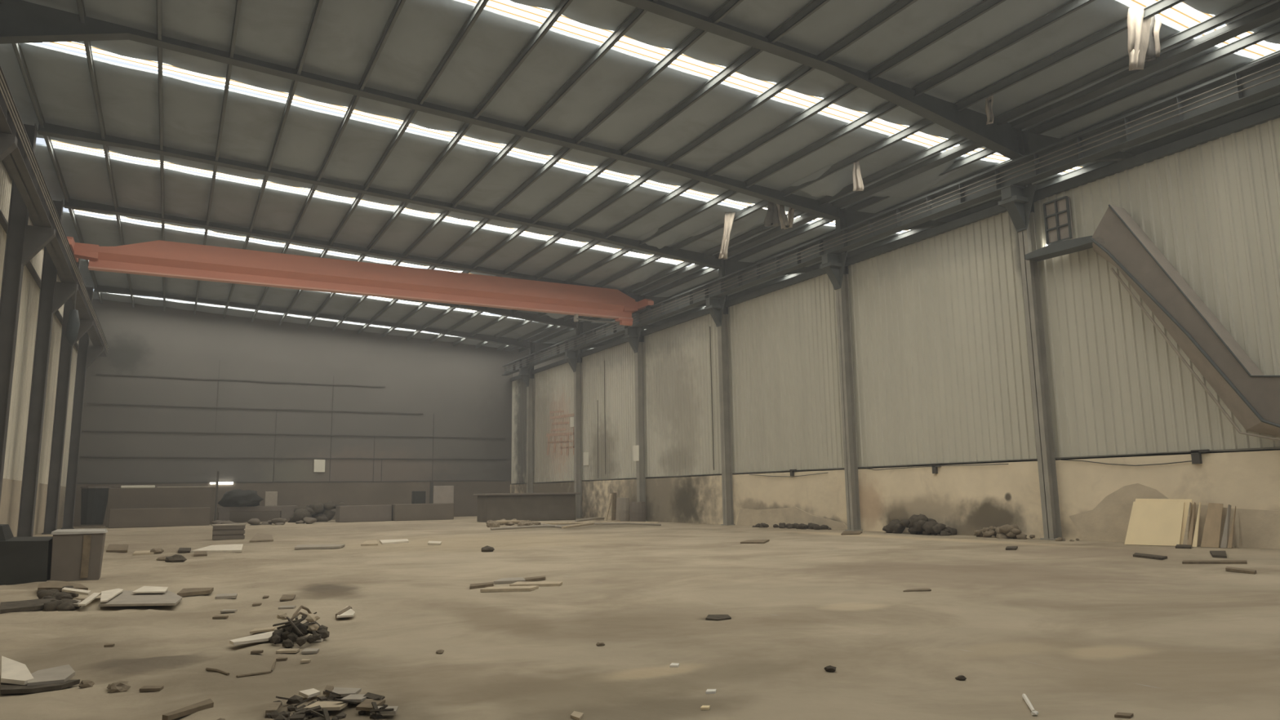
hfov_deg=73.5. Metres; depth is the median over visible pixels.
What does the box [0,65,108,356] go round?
beam
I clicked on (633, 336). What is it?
steel column
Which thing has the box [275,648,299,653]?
scrap
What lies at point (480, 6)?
purlin
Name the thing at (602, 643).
stone
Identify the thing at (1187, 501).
plywood sheet
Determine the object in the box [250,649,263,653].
scrap
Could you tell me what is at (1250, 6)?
purlin
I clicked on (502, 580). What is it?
plank
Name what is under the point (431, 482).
upright post
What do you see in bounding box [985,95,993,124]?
strip
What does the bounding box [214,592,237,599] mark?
scrap
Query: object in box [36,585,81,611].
rubble heap
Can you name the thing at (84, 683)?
stone
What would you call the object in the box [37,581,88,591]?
plank
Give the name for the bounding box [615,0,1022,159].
rafter
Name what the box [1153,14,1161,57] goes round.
strip
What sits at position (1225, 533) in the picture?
board
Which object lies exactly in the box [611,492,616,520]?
prop
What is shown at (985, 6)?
purlin
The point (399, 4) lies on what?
purlin
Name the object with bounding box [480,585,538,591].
plank
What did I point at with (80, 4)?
purlin
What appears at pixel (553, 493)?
plank
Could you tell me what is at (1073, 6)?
purlin
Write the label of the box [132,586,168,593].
board
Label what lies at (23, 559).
storage chest
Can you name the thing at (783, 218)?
strip
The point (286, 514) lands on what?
support block
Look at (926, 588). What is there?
scrap
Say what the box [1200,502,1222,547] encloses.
board
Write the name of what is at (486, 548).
stone
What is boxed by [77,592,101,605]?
board
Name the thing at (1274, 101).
purlin
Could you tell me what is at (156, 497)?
workbench
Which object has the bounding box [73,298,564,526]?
wall
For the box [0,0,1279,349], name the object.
ceiling
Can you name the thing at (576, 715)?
scrap
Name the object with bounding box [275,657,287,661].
scrap
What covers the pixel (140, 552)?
scrap
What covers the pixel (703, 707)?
scrap
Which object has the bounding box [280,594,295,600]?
scrap
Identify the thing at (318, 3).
purlin
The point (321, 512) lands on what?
heap
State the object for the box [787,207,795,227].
strip
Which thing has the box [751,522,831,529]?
rubble heap
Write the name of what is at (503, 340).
rafter
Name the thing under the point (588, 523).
pipe
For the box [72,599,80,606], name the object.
board
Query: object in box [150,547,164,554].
stone
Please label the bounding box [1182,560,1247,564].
scrap
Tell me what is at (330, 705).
scrap
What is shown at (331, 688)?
scrap
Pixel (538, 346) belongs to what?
rafter
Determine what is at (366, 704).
scrap
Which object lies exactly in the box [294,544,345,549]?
scrap
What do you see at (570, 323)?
rafter
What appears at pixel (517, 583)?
plank
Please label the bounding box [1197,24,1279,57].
skylights
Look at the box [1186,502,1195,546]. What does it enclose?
board
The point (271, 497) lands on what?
cardboard sheet
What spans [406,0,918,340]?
purlin
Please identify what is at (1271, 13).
roof purlin
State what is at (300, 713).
debris heap
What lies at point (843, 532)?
scrap
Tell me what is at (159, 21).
purlin
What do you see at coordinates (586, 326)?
rafter
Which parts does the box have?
lid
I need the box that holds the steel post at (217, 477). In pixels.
[213,471,218,520]
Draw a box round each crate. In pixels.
[211,523,245,540]
[335,504,391,522]
[391,502,453,520]
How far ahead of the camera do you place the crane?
36.00 m
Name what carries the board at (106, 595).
on the board at (126, 597)
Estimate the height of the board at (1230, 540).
0.894 m
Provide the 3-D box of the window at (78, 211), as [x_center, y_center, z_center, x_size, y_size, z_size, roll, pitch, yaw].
[-11.812,-4.706,39.666,24.350,1.256,0.940,4,-10,-28]
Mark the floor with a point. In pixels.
(1203, 640)
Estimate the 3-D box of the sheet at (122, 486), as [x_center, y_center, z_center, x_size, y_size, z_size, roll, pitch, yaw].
[-26.765,6.758,45.740,1.565,0.130,0.400,4,-10,-28]
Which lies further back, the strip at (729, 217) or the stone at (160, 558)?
the strip at (729, 217)
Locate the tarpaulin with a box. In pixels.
[217,488,263,506]
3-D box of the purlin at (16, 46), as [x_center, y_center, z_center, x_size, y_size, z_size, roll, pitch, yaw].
[-13.845,-8.319,18.300,0.090,0.235,70.600,4,-10,-28]
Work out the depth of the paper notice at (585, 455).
48.51 m
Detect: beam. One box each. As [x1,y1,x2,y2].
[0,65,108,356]
[502,53,1279,375]
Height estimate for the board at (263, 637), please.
0.025 m
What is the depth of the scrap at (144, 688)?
6.14 m
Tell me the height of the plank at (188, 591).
0.050 m
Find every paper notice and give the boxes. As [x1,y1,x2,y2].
[314,459,324,471]
[569,417,573,426]
[582,452,588,465]
[633,444,639,461]
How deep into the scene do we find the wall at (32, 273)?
31.88 m
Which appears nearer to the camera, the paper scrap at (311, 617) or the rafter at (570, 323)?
the paper scrap at (311, 617)
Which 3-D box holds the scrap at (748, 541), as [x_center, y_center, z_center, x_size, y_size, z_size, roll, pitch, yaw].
[3.114,4.903,23.188,0.629,0.040,1.228,-3,-9,15]
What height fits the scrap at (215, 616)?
0.020 m
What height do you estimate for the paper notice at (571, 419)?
0.591 m
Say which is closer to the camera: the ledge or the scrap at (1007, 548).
the scrap at (1007, 548)
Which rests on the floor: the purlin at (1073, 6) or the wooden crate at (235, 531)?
the wooden crate at (235, 531)
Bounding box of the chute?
[1024,204,1279,439]
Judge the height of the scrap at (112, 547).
0.050 m
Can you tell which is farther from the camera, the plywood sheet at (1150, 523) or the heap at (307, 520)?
the heap at (307, 520)
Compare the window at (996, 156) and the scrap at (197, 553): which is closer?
the scrap at (197, 553)
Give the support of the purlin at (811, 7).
attached to the ceiling
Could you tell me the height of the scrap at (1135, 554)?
0.040 m
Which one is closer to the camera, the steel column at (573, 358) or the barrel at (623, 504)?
the barrel at (623, 504)
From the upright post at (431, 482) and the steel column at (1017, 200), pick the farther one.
the upright post at (431, 482)
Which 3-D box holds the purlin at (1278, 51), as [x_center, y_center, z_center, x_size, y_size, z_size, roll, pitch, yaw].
[9.663,-5.616,30.796,0.090,0.235,70.600,4,-10,-28]
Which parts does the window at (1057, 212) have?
rail, rail, rail, rail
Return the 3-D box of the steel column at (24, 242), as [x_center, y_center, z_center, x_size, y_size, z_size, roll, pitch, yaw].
[-17.921,-0.833,24.831,1.170,12.500,0.520,4,-10,-28]
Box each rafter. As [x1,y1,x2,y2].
[0,0,839,220]
[36,122,722,269]
[63,198,637,302]
[93,284,530,348]
[398,298,577,328]
[534,342,604,352]
[582,322,658,333]
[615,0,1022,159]
[643,296,706,307]
[726,260,819,275]
[844,209,946,231]
[1027,132,1135,162]
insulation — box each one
[535,311,566,319]
[604,262,668,288]
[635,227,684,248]
[686,205,767,243]
[788,164,853,197]
[870,160,971,198]
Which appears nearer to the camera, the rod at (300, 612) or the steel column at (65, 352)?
the rod at (300, 612)
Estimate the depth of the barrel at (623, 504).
40.90 m
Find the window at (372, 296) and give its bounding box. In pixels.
[372,296,488,313]
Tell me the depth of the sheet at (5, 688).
6.20 m
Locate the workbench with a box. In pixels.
[105,487,215,527]
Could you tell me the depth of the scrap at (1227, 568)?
13.33 m
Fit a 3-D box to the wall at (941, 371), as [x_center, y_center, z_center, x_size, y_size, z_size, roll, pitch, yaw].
[7.990,0.975,28.798,0.360,9.490,70.600,4,-10,-28]
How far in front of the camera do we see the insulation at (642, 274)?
39.85 m
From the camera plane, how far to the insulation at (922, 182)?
28.21 m
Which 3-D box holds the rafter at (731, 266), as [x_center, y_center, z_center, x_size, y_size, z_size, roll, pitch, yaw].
[8.618,-3.758,39.914,11.100,1.535,0.200,4,-10,-28]
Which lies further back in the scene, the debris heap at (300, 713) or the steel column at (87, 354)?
the steel column at (87, 354)
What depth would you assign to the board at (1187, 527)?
19.27 m
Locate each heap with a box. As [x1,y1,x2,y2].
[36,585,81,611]
[211,516,316,524]
[264,689,394,719]
[269,611,329,648]
[288,501,346,522]
[485,518,541,527]
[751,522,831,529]
[882,513,956,535]
[973,524,1035,539]
[1055,537,1079,541]
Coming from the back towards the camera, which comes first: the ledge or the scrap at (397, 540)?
the scrap at (397, 540)
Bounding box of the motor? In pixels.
[411,490,426,503]
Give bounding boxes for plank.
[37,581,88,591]
[161,697,213,719]
[177,586,213,596]
[469,582,493,589]
[473,492,580,495]
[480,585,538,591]
[493,577,525,583]
[509,581,562,586]
[524,575,545,581]
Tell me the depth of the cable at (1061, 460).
20.89 m
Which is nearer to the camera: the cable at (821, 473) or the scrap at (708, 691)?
the scrap at (708, 691)
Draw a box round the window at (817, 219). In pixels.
[795,216,908,231]
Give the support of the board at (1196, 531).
on the floor
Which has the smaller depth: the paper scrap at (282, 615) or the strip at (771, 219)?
the paper scrap at (282, 615)
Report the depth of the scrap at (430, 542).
24.39 m
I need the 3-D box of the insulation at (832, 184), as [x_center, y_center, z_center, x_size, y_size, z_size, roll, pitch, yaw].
[6.174,-5.754,28.552,1.400,0.584,2.200,4,-10,-28]
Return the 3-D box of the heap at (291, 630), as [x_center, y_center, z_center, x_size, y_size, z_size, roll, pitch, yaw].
[-3.272,2.584,8.246,0.539,0.310,0.764,4,-10,-28]
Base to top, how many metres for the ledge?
0.270 m
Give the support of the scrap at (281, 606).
on the floor
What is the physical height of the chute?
6.035 m
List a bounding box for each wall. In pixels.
[0,160,80,537]
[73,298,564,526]
[510,104,1279,549]
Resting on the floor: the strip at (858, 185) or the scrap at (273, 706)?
the scrap at (273, 706)
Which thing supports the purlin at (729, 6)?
attached to the ceiling
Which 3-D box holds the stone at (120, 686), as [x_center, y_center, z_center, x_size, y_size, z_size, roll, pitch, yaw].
[-3.787,2.379,6.232,0.154,0.087,0.157,4,-10,-28]
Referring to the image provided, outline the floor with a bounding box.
[0,515,1279,719]
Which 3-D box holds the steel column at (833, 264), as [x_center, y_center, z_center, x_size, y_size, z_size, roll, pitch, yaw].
[6.930,0.154,29.698,0.970,11.320,1.100,4,-10,-28]
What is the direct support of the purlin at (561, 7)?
attached to the ceiling
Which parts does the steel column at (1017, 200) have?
plate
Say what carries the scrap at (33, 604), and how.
on the floor
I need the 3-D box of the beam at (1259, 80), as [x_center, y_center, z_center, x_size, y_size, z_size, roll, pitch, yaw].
[7.315,-4.269,29.111,0.486,0.750,70.300,4,-10,-28]
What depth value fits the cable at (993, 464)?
26.04 m
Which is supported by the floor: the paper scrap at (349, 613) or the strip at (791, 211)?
the paper scrap at (349, 613)
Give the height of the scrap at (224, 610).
0.020 m
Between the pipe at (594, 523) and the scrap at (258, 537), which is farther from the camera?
the pipe at (594, 523)
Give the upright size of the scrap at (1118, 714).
0.015 m
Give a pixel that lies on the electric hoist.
(624, 322)
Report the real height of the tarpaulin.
1.130 m
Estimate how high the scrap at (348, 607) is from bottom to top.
0.050 m
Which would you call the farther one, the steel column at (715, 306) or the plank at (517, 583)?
the steel column at (715, 306)
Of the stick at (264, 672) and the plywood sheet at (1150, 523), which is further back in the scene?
the plywood sheet at (1150, 523)
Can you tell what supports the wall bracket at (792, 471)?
attached to the wall at (941, 371)
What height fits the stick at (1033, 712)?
0.029 m
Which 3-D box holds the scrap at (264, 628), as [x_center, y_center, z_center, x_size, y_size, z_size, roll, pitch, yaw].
[-3.827,2.735,8.697,0.290,0.020,0.178,6,-11,-38]
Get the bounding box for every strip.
[718,212,735,258]
[764,200,779,226]
[776,204,788,229]
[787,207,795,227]
[852,160,863,191]
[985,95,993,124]
[1127,5,1151,71]
[1145,15,1155,61]
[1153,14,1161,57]
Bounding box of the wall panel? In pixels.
[432,485,453,503]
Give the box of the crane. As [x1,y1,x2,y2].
[66,236,653,319]
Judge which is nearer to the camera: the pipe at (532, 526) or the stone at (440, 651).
the stone at (440, 651)
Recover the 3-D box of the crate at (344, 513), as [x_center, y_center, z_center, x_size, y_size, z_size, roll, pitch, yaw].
[-15.724,8.734,48.841,2.881,0.896,1.200,4,-10,-28]
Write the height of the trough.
1.350 m
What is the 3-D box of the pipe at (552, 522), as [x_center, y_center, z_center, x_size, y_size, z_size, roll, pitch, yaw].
[-2.045,7.181,37.729,5.745,0.159,0.114,-2,-9,10]
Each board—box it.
[62,586,90,595]
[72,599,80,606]
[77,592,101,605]
[98,590,182,606]
[100,588,123,602]
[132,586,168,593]
[229,631,274,644]
[1182,502,1191,544]
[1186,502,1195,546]
[1191,502,1200,546]
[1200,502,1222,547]
[1220,504,1231,547]
[1226,505,1235,548]
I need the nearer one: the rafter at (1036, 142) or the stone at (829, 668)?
the stone at (829, 668)
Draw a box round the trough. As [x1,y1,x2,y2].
[476,493,575,522]
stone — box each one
[78,680,94,688]
[106,680,130,693]
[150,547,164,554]
[155,555,168,560]
[164,554,186,562]
[435,648,444,653]
[480,545,494,551]
[595,641,604,645]
[824,665,835,671]
[955,675,966,680]
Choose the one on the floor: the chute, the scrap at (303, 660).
the scrap at (303, 660)
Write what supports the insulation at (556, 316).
hanging from the ceiling
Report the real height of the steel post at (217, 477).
2.900 m
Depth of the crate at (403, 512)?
49.35 m
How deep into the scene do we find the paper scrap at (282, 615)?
8.17 m
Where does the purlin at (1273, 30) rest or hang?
attached to the rafter at (1036, 142)
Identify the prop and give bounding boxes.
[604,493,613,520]
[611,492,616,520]
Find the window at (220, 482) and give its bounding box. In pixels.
[209,481,233,484]
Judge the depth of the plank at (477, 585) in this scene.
12.85 m
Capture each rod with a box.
[288,611,307,621]
[292,605,311,620]
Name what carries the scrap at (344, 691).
on the debris heap at (300, 713)
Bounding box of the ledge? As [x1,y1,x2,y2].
[1024,235,1105,262]
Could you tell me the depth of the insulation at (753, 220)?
32.59 m
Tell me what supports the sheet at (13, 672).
on the sheet at (62, 673)
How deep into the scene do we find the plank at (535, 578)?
13.72 m
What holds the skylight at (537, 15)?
attached to the ceiling
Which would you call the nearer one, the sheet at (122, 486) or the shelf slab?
the sheet at (122, 486)
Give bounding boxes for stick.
[205,667,229,675]
[235,671,271,677]
[271,658,276,671]
[1022,693,1038,715]
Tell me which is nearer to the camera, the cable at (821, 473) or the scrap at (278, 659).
the scrap at (278, 659)
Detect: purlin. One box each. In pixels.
[0,0,102,303]
[75,0,134,307]
[155,0,165,311]
[193,0,241,315]
[222,0,323,318]
[251,0,405,321]
[279,0,488,324]
[306,0,573,328]
[332,0,657,331]
[357,0,743,334]
[382,0,831,337]
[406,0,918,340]
[430,0,1006,342]
[453,0,1095,346]
[475,0,1186,348]
[497,0,1276,351]
[505,1,1279,351]
[518,22,1279,352]
[555,49,1279,343]
[582,95,1279,352]
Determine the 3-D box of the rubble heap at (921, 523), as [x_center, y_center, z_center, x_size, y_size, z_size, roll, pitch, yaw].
[8.562,5.105,26.264,0.978,0.787,2.625,4,-10,-28]
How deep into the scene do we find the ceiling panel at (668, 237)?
34.53 m
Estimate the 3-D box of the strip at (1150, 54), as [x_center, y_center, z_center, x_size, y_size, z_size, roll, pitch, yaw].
[11.113,-7.081,18.747,0.324,1.088,0.193,-4,-9,20]
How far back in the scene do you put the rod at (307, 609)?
9.07 m
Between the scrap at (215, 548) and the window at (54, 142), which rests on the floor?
the scrap at (215, 548)
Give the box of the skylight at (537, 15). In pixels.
[465,0,947,146]
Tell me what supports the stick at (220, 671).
on the floor
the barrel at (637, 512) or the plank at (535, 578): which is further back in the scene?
the barrel at (637, 512)
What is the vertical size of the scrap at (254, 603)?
0.020 m
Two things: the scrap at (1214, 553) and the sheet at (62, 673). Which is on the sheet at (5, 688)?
the sheet at (62, 673)
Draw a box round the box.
[50,528,107,581]
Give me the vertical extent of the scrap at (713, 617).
0.015 m
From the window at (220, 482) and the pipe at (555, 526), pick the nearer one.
the pipe at (555, 526)
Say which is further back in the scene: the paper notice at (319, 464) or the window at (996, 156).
the paper notice at (319, 464)
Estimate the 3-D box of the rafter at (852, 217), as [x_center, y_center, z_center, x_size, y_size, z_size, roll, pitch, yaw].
[12.198,-4.820,33.410,11.100,1.535,0.200,4,-10,-28]
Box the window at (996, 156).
[946,144,1083,173]
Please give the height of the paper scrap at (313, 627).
0.063 m
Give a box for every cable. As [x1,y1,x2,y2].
[749,472,826,476]
[859,463,1008,470]
[1061,459,1191,466]
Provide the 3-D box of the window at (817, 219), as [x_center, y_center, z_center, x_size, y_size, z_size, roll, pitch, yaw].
[10.960,-5.408,35.147,11.100,0.594,0.940,4,-10,-28]
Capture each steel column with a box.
[0,124,55,503]
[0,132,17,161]
[16,200,78,537]
[41,257,93,534]
[61,286,104,528]
[518,342,534,493]
[564,321,582,518]
[623,294,647,520]
[704,258,734,525]
[819,207,862,531]
[997,128,1065,540]
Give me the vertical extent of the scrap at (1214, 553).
0.040 m
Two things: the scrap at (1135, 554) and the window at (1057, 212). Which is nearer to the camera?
the scrap at (1135, 554)
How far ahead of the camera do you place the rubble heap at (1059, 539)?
21.81 m
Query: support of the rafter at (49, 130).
on the steel column at (715, 306)
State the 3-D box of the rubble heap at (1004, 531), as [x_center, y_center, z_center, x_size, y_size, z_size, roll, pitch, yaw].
[10.001,4.758,23.632,0.807,0.503,1.752,4,-10,-28]
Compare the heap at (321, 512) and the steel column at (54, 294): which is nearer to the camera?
the steel column at (54, 294)
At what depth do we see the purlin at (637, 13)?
24.36 m
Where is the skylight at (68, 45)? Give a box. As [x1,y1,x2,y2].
[43,41,787,213]
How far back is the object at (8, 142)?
18.87 m
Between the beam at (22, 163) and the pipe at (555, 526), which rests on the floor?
the pipe at (555, 526)
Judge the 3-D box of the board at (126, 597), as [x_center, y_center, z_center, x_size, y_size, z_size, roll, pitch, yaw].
[-6.802,3.250,11.727,0.948,0.028,2.253,4,-10,-28]
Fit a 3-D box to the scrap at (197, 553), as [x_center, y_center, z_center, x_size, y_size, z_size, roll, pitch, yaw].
[-10.816,4.763,21.085,0.282,0.050,1.385,4,-10,-27]
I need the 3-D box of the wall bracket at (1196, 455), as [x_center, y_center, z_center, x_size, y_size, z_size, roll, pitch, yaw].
[12.740,2.196,19.484,0.090,0.312,0.362,4,-10,-28]
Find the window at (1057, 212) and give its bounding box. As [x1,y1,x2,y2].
[1042,195,1073,244]
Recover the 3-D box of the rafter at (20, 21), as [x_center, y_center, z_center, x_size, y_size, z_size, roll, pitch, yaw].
[-3.724,-6.620,24.941,24.480,1.750,0.340,4,-10,-28]
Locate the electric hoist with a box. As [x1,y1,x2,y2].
[573,314,633,325]
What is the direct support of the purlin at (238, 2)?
attached to the ceiling
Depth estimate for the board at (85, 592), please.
12.04 m
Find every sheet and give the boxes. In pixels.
[0,655,33,684]
[0,679,79,693]
[26,664,75,685]
[120,485,155,488]
[156,486,215,487]
[264,491,277,506]
[1124,501,1184,546]
[1135,498,1191,544]
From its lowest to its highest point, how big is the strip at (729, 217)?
1.652 m
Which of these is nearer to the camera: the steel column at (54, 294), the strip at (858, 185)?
the strip at (858, 185)
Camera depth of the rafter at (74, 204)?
35.91 m
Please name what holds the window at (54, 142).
attached to the ceiling
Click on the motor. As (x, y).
(417, 497)
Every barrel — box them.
[80,486,111,524]
[615,497,630,521]
[629,502,646,521]
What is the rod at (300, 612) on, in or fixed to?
on the heap at (291, 630)
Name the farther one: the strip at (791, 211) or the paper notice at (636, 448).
the paper notice at (636, 448)
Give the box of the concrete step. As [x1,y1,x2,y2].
[108,506,210,528]
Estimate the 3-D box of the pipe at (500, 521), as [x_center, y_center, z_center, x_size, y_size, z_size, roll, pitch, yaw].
[-5.823,7.436,39.328,0.133,0.260,3.691,-4,-9,18]
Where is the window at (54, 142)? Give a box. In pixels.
[50,139,683,263]
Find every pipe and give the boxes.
[490,524,574,529]
[496,520,531,523]
[530,521,562,528]
[541,521,657,524]
[561,520,620,528]
[574,516,604,521]
[593,522,661,525]
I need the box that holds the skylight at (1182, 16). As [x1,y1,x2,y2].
[1121,0,1214,31]
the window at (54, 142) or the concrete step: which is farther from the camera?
the concrete step
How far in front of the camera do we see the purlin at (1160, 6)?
22.93 m
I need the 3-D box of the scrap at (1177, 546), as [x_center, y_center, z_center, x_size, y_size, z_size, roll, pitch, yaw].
[11.989,4.111,18.920,0.293,0.040,0.956,-6,-10,32]
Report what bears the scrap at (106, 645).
on the floor
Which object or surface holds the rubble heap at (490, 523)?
on the floor
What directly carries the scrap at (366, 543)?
on the floor
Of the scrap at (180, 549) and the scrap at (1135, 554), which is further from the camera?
the scrap at (180, 549)
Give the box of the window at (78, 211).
[73,208,462,272]
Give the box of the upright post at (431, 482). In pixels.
[429,480,433,503]
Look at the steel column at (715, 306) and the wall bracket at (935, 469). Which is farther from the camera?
the steel column at (715, 306)
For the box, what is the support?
on the floor
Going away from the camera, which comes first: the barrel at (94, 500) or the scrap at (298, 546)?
the scrap at (298, 546)
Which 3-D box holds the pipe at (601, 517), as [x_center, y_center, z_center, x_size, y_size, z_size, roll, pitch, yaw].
[-2.389,7.884,42.417,0.114,0.215,7.539,-2,-9,8]
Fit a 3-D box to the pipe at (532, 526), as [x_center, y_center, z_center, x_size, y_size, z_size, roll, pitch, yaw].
[-4.267,6.836,35.157,3.900,0.132,0.095,4,-10,-31]
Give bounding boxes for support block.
[280,510,294,521]
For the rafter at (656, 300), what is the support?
attached to the ceiling
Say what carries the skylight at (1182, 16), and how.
attached to the ceiling
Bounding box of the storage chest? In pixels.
[0,524,53,585]
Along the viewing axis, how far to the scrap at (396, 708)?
5.27 m
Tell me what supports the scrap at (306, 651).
on the floor
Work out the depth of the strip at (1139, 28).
18.62 m
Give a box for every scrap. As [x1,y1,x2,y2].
[0,597,55,613]
[103,643,114,647]
[106,543,128,551]
[133,550,154,555]
[138,685,164,691]
[177,547,191,552]
[191,543,243,552]
[193,551,207,556]
[212,615,228,618]
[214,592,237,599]
[220,608,237,612]
[249,532,273,542]
[249,626,275,633]
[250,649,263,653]
[252,602,262,605]
[265,702,281,713]
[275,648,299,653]
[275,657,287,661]
[276,613,288,619]
[278,605,296,608]
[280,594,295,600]
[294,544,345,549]
[298,688,319,697]
[300,658,311,662]
[301,648,319,653]
[302,700,347,711]
[305,613,319,622]
[306,623,319,631]
[323,684,333,694]
[328,687,360,697]
[335,605,351,618]
[336,605,355,617]
[341,693,366,702]
[355,698,385,711]
[360,540,377,546]
[371,706,398,714]
[379,538,408,544]
[427,540,441,545]
[570,711,583,719]
[669,662,679,666]
[700,705,710,710]
[706,614,731,620]
[706,688,716,693]
[740,539,769,543]
[840,531,862,534]
[902,587,931,591]
[1005,546,1017,550]
[1114,711,1133,718]
[1133,552,1167,559]
[1175,544,1191,548]
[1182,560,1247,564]
[1209,551,1226,557]
[1225,566,1256,573]
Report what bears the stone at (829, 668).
on the floor
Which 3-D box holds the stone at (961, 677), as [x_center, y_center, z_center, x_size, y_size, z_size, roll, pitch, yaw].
[2.304,2.283,6.158,0.070,0.043,0.069,4,-10,-28]
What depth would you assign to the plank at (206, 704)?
5.49 m
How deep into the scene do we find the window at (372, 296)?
48.13 m
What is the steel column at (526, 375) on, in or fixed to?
on the floor
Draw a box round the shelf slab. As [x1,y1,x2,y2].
[217,505,297,512]
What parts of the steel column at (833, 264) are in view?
plate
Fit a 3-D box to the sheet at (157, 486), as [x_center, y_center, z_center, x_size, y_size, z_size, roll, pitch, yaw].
[-24.759,6.931,46.815,2.800,0.060,0.400,4,-10,-28]
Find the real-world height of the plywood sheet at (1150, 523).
0.983 m
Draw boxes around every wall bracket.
[790,469,796,475]
[931,465,941,473]
[1190,448,1209,463]
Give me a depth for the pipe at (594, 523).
35.07 m
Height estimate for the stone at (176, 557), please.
0.232 m
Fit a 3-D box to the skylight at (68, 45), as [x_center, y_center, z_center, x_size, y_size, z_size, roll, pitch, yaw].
[-4.706,-6.815,26.755,24.350,1.256,0.940,4,-10,-28]
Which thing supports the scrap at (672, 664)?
on the floor

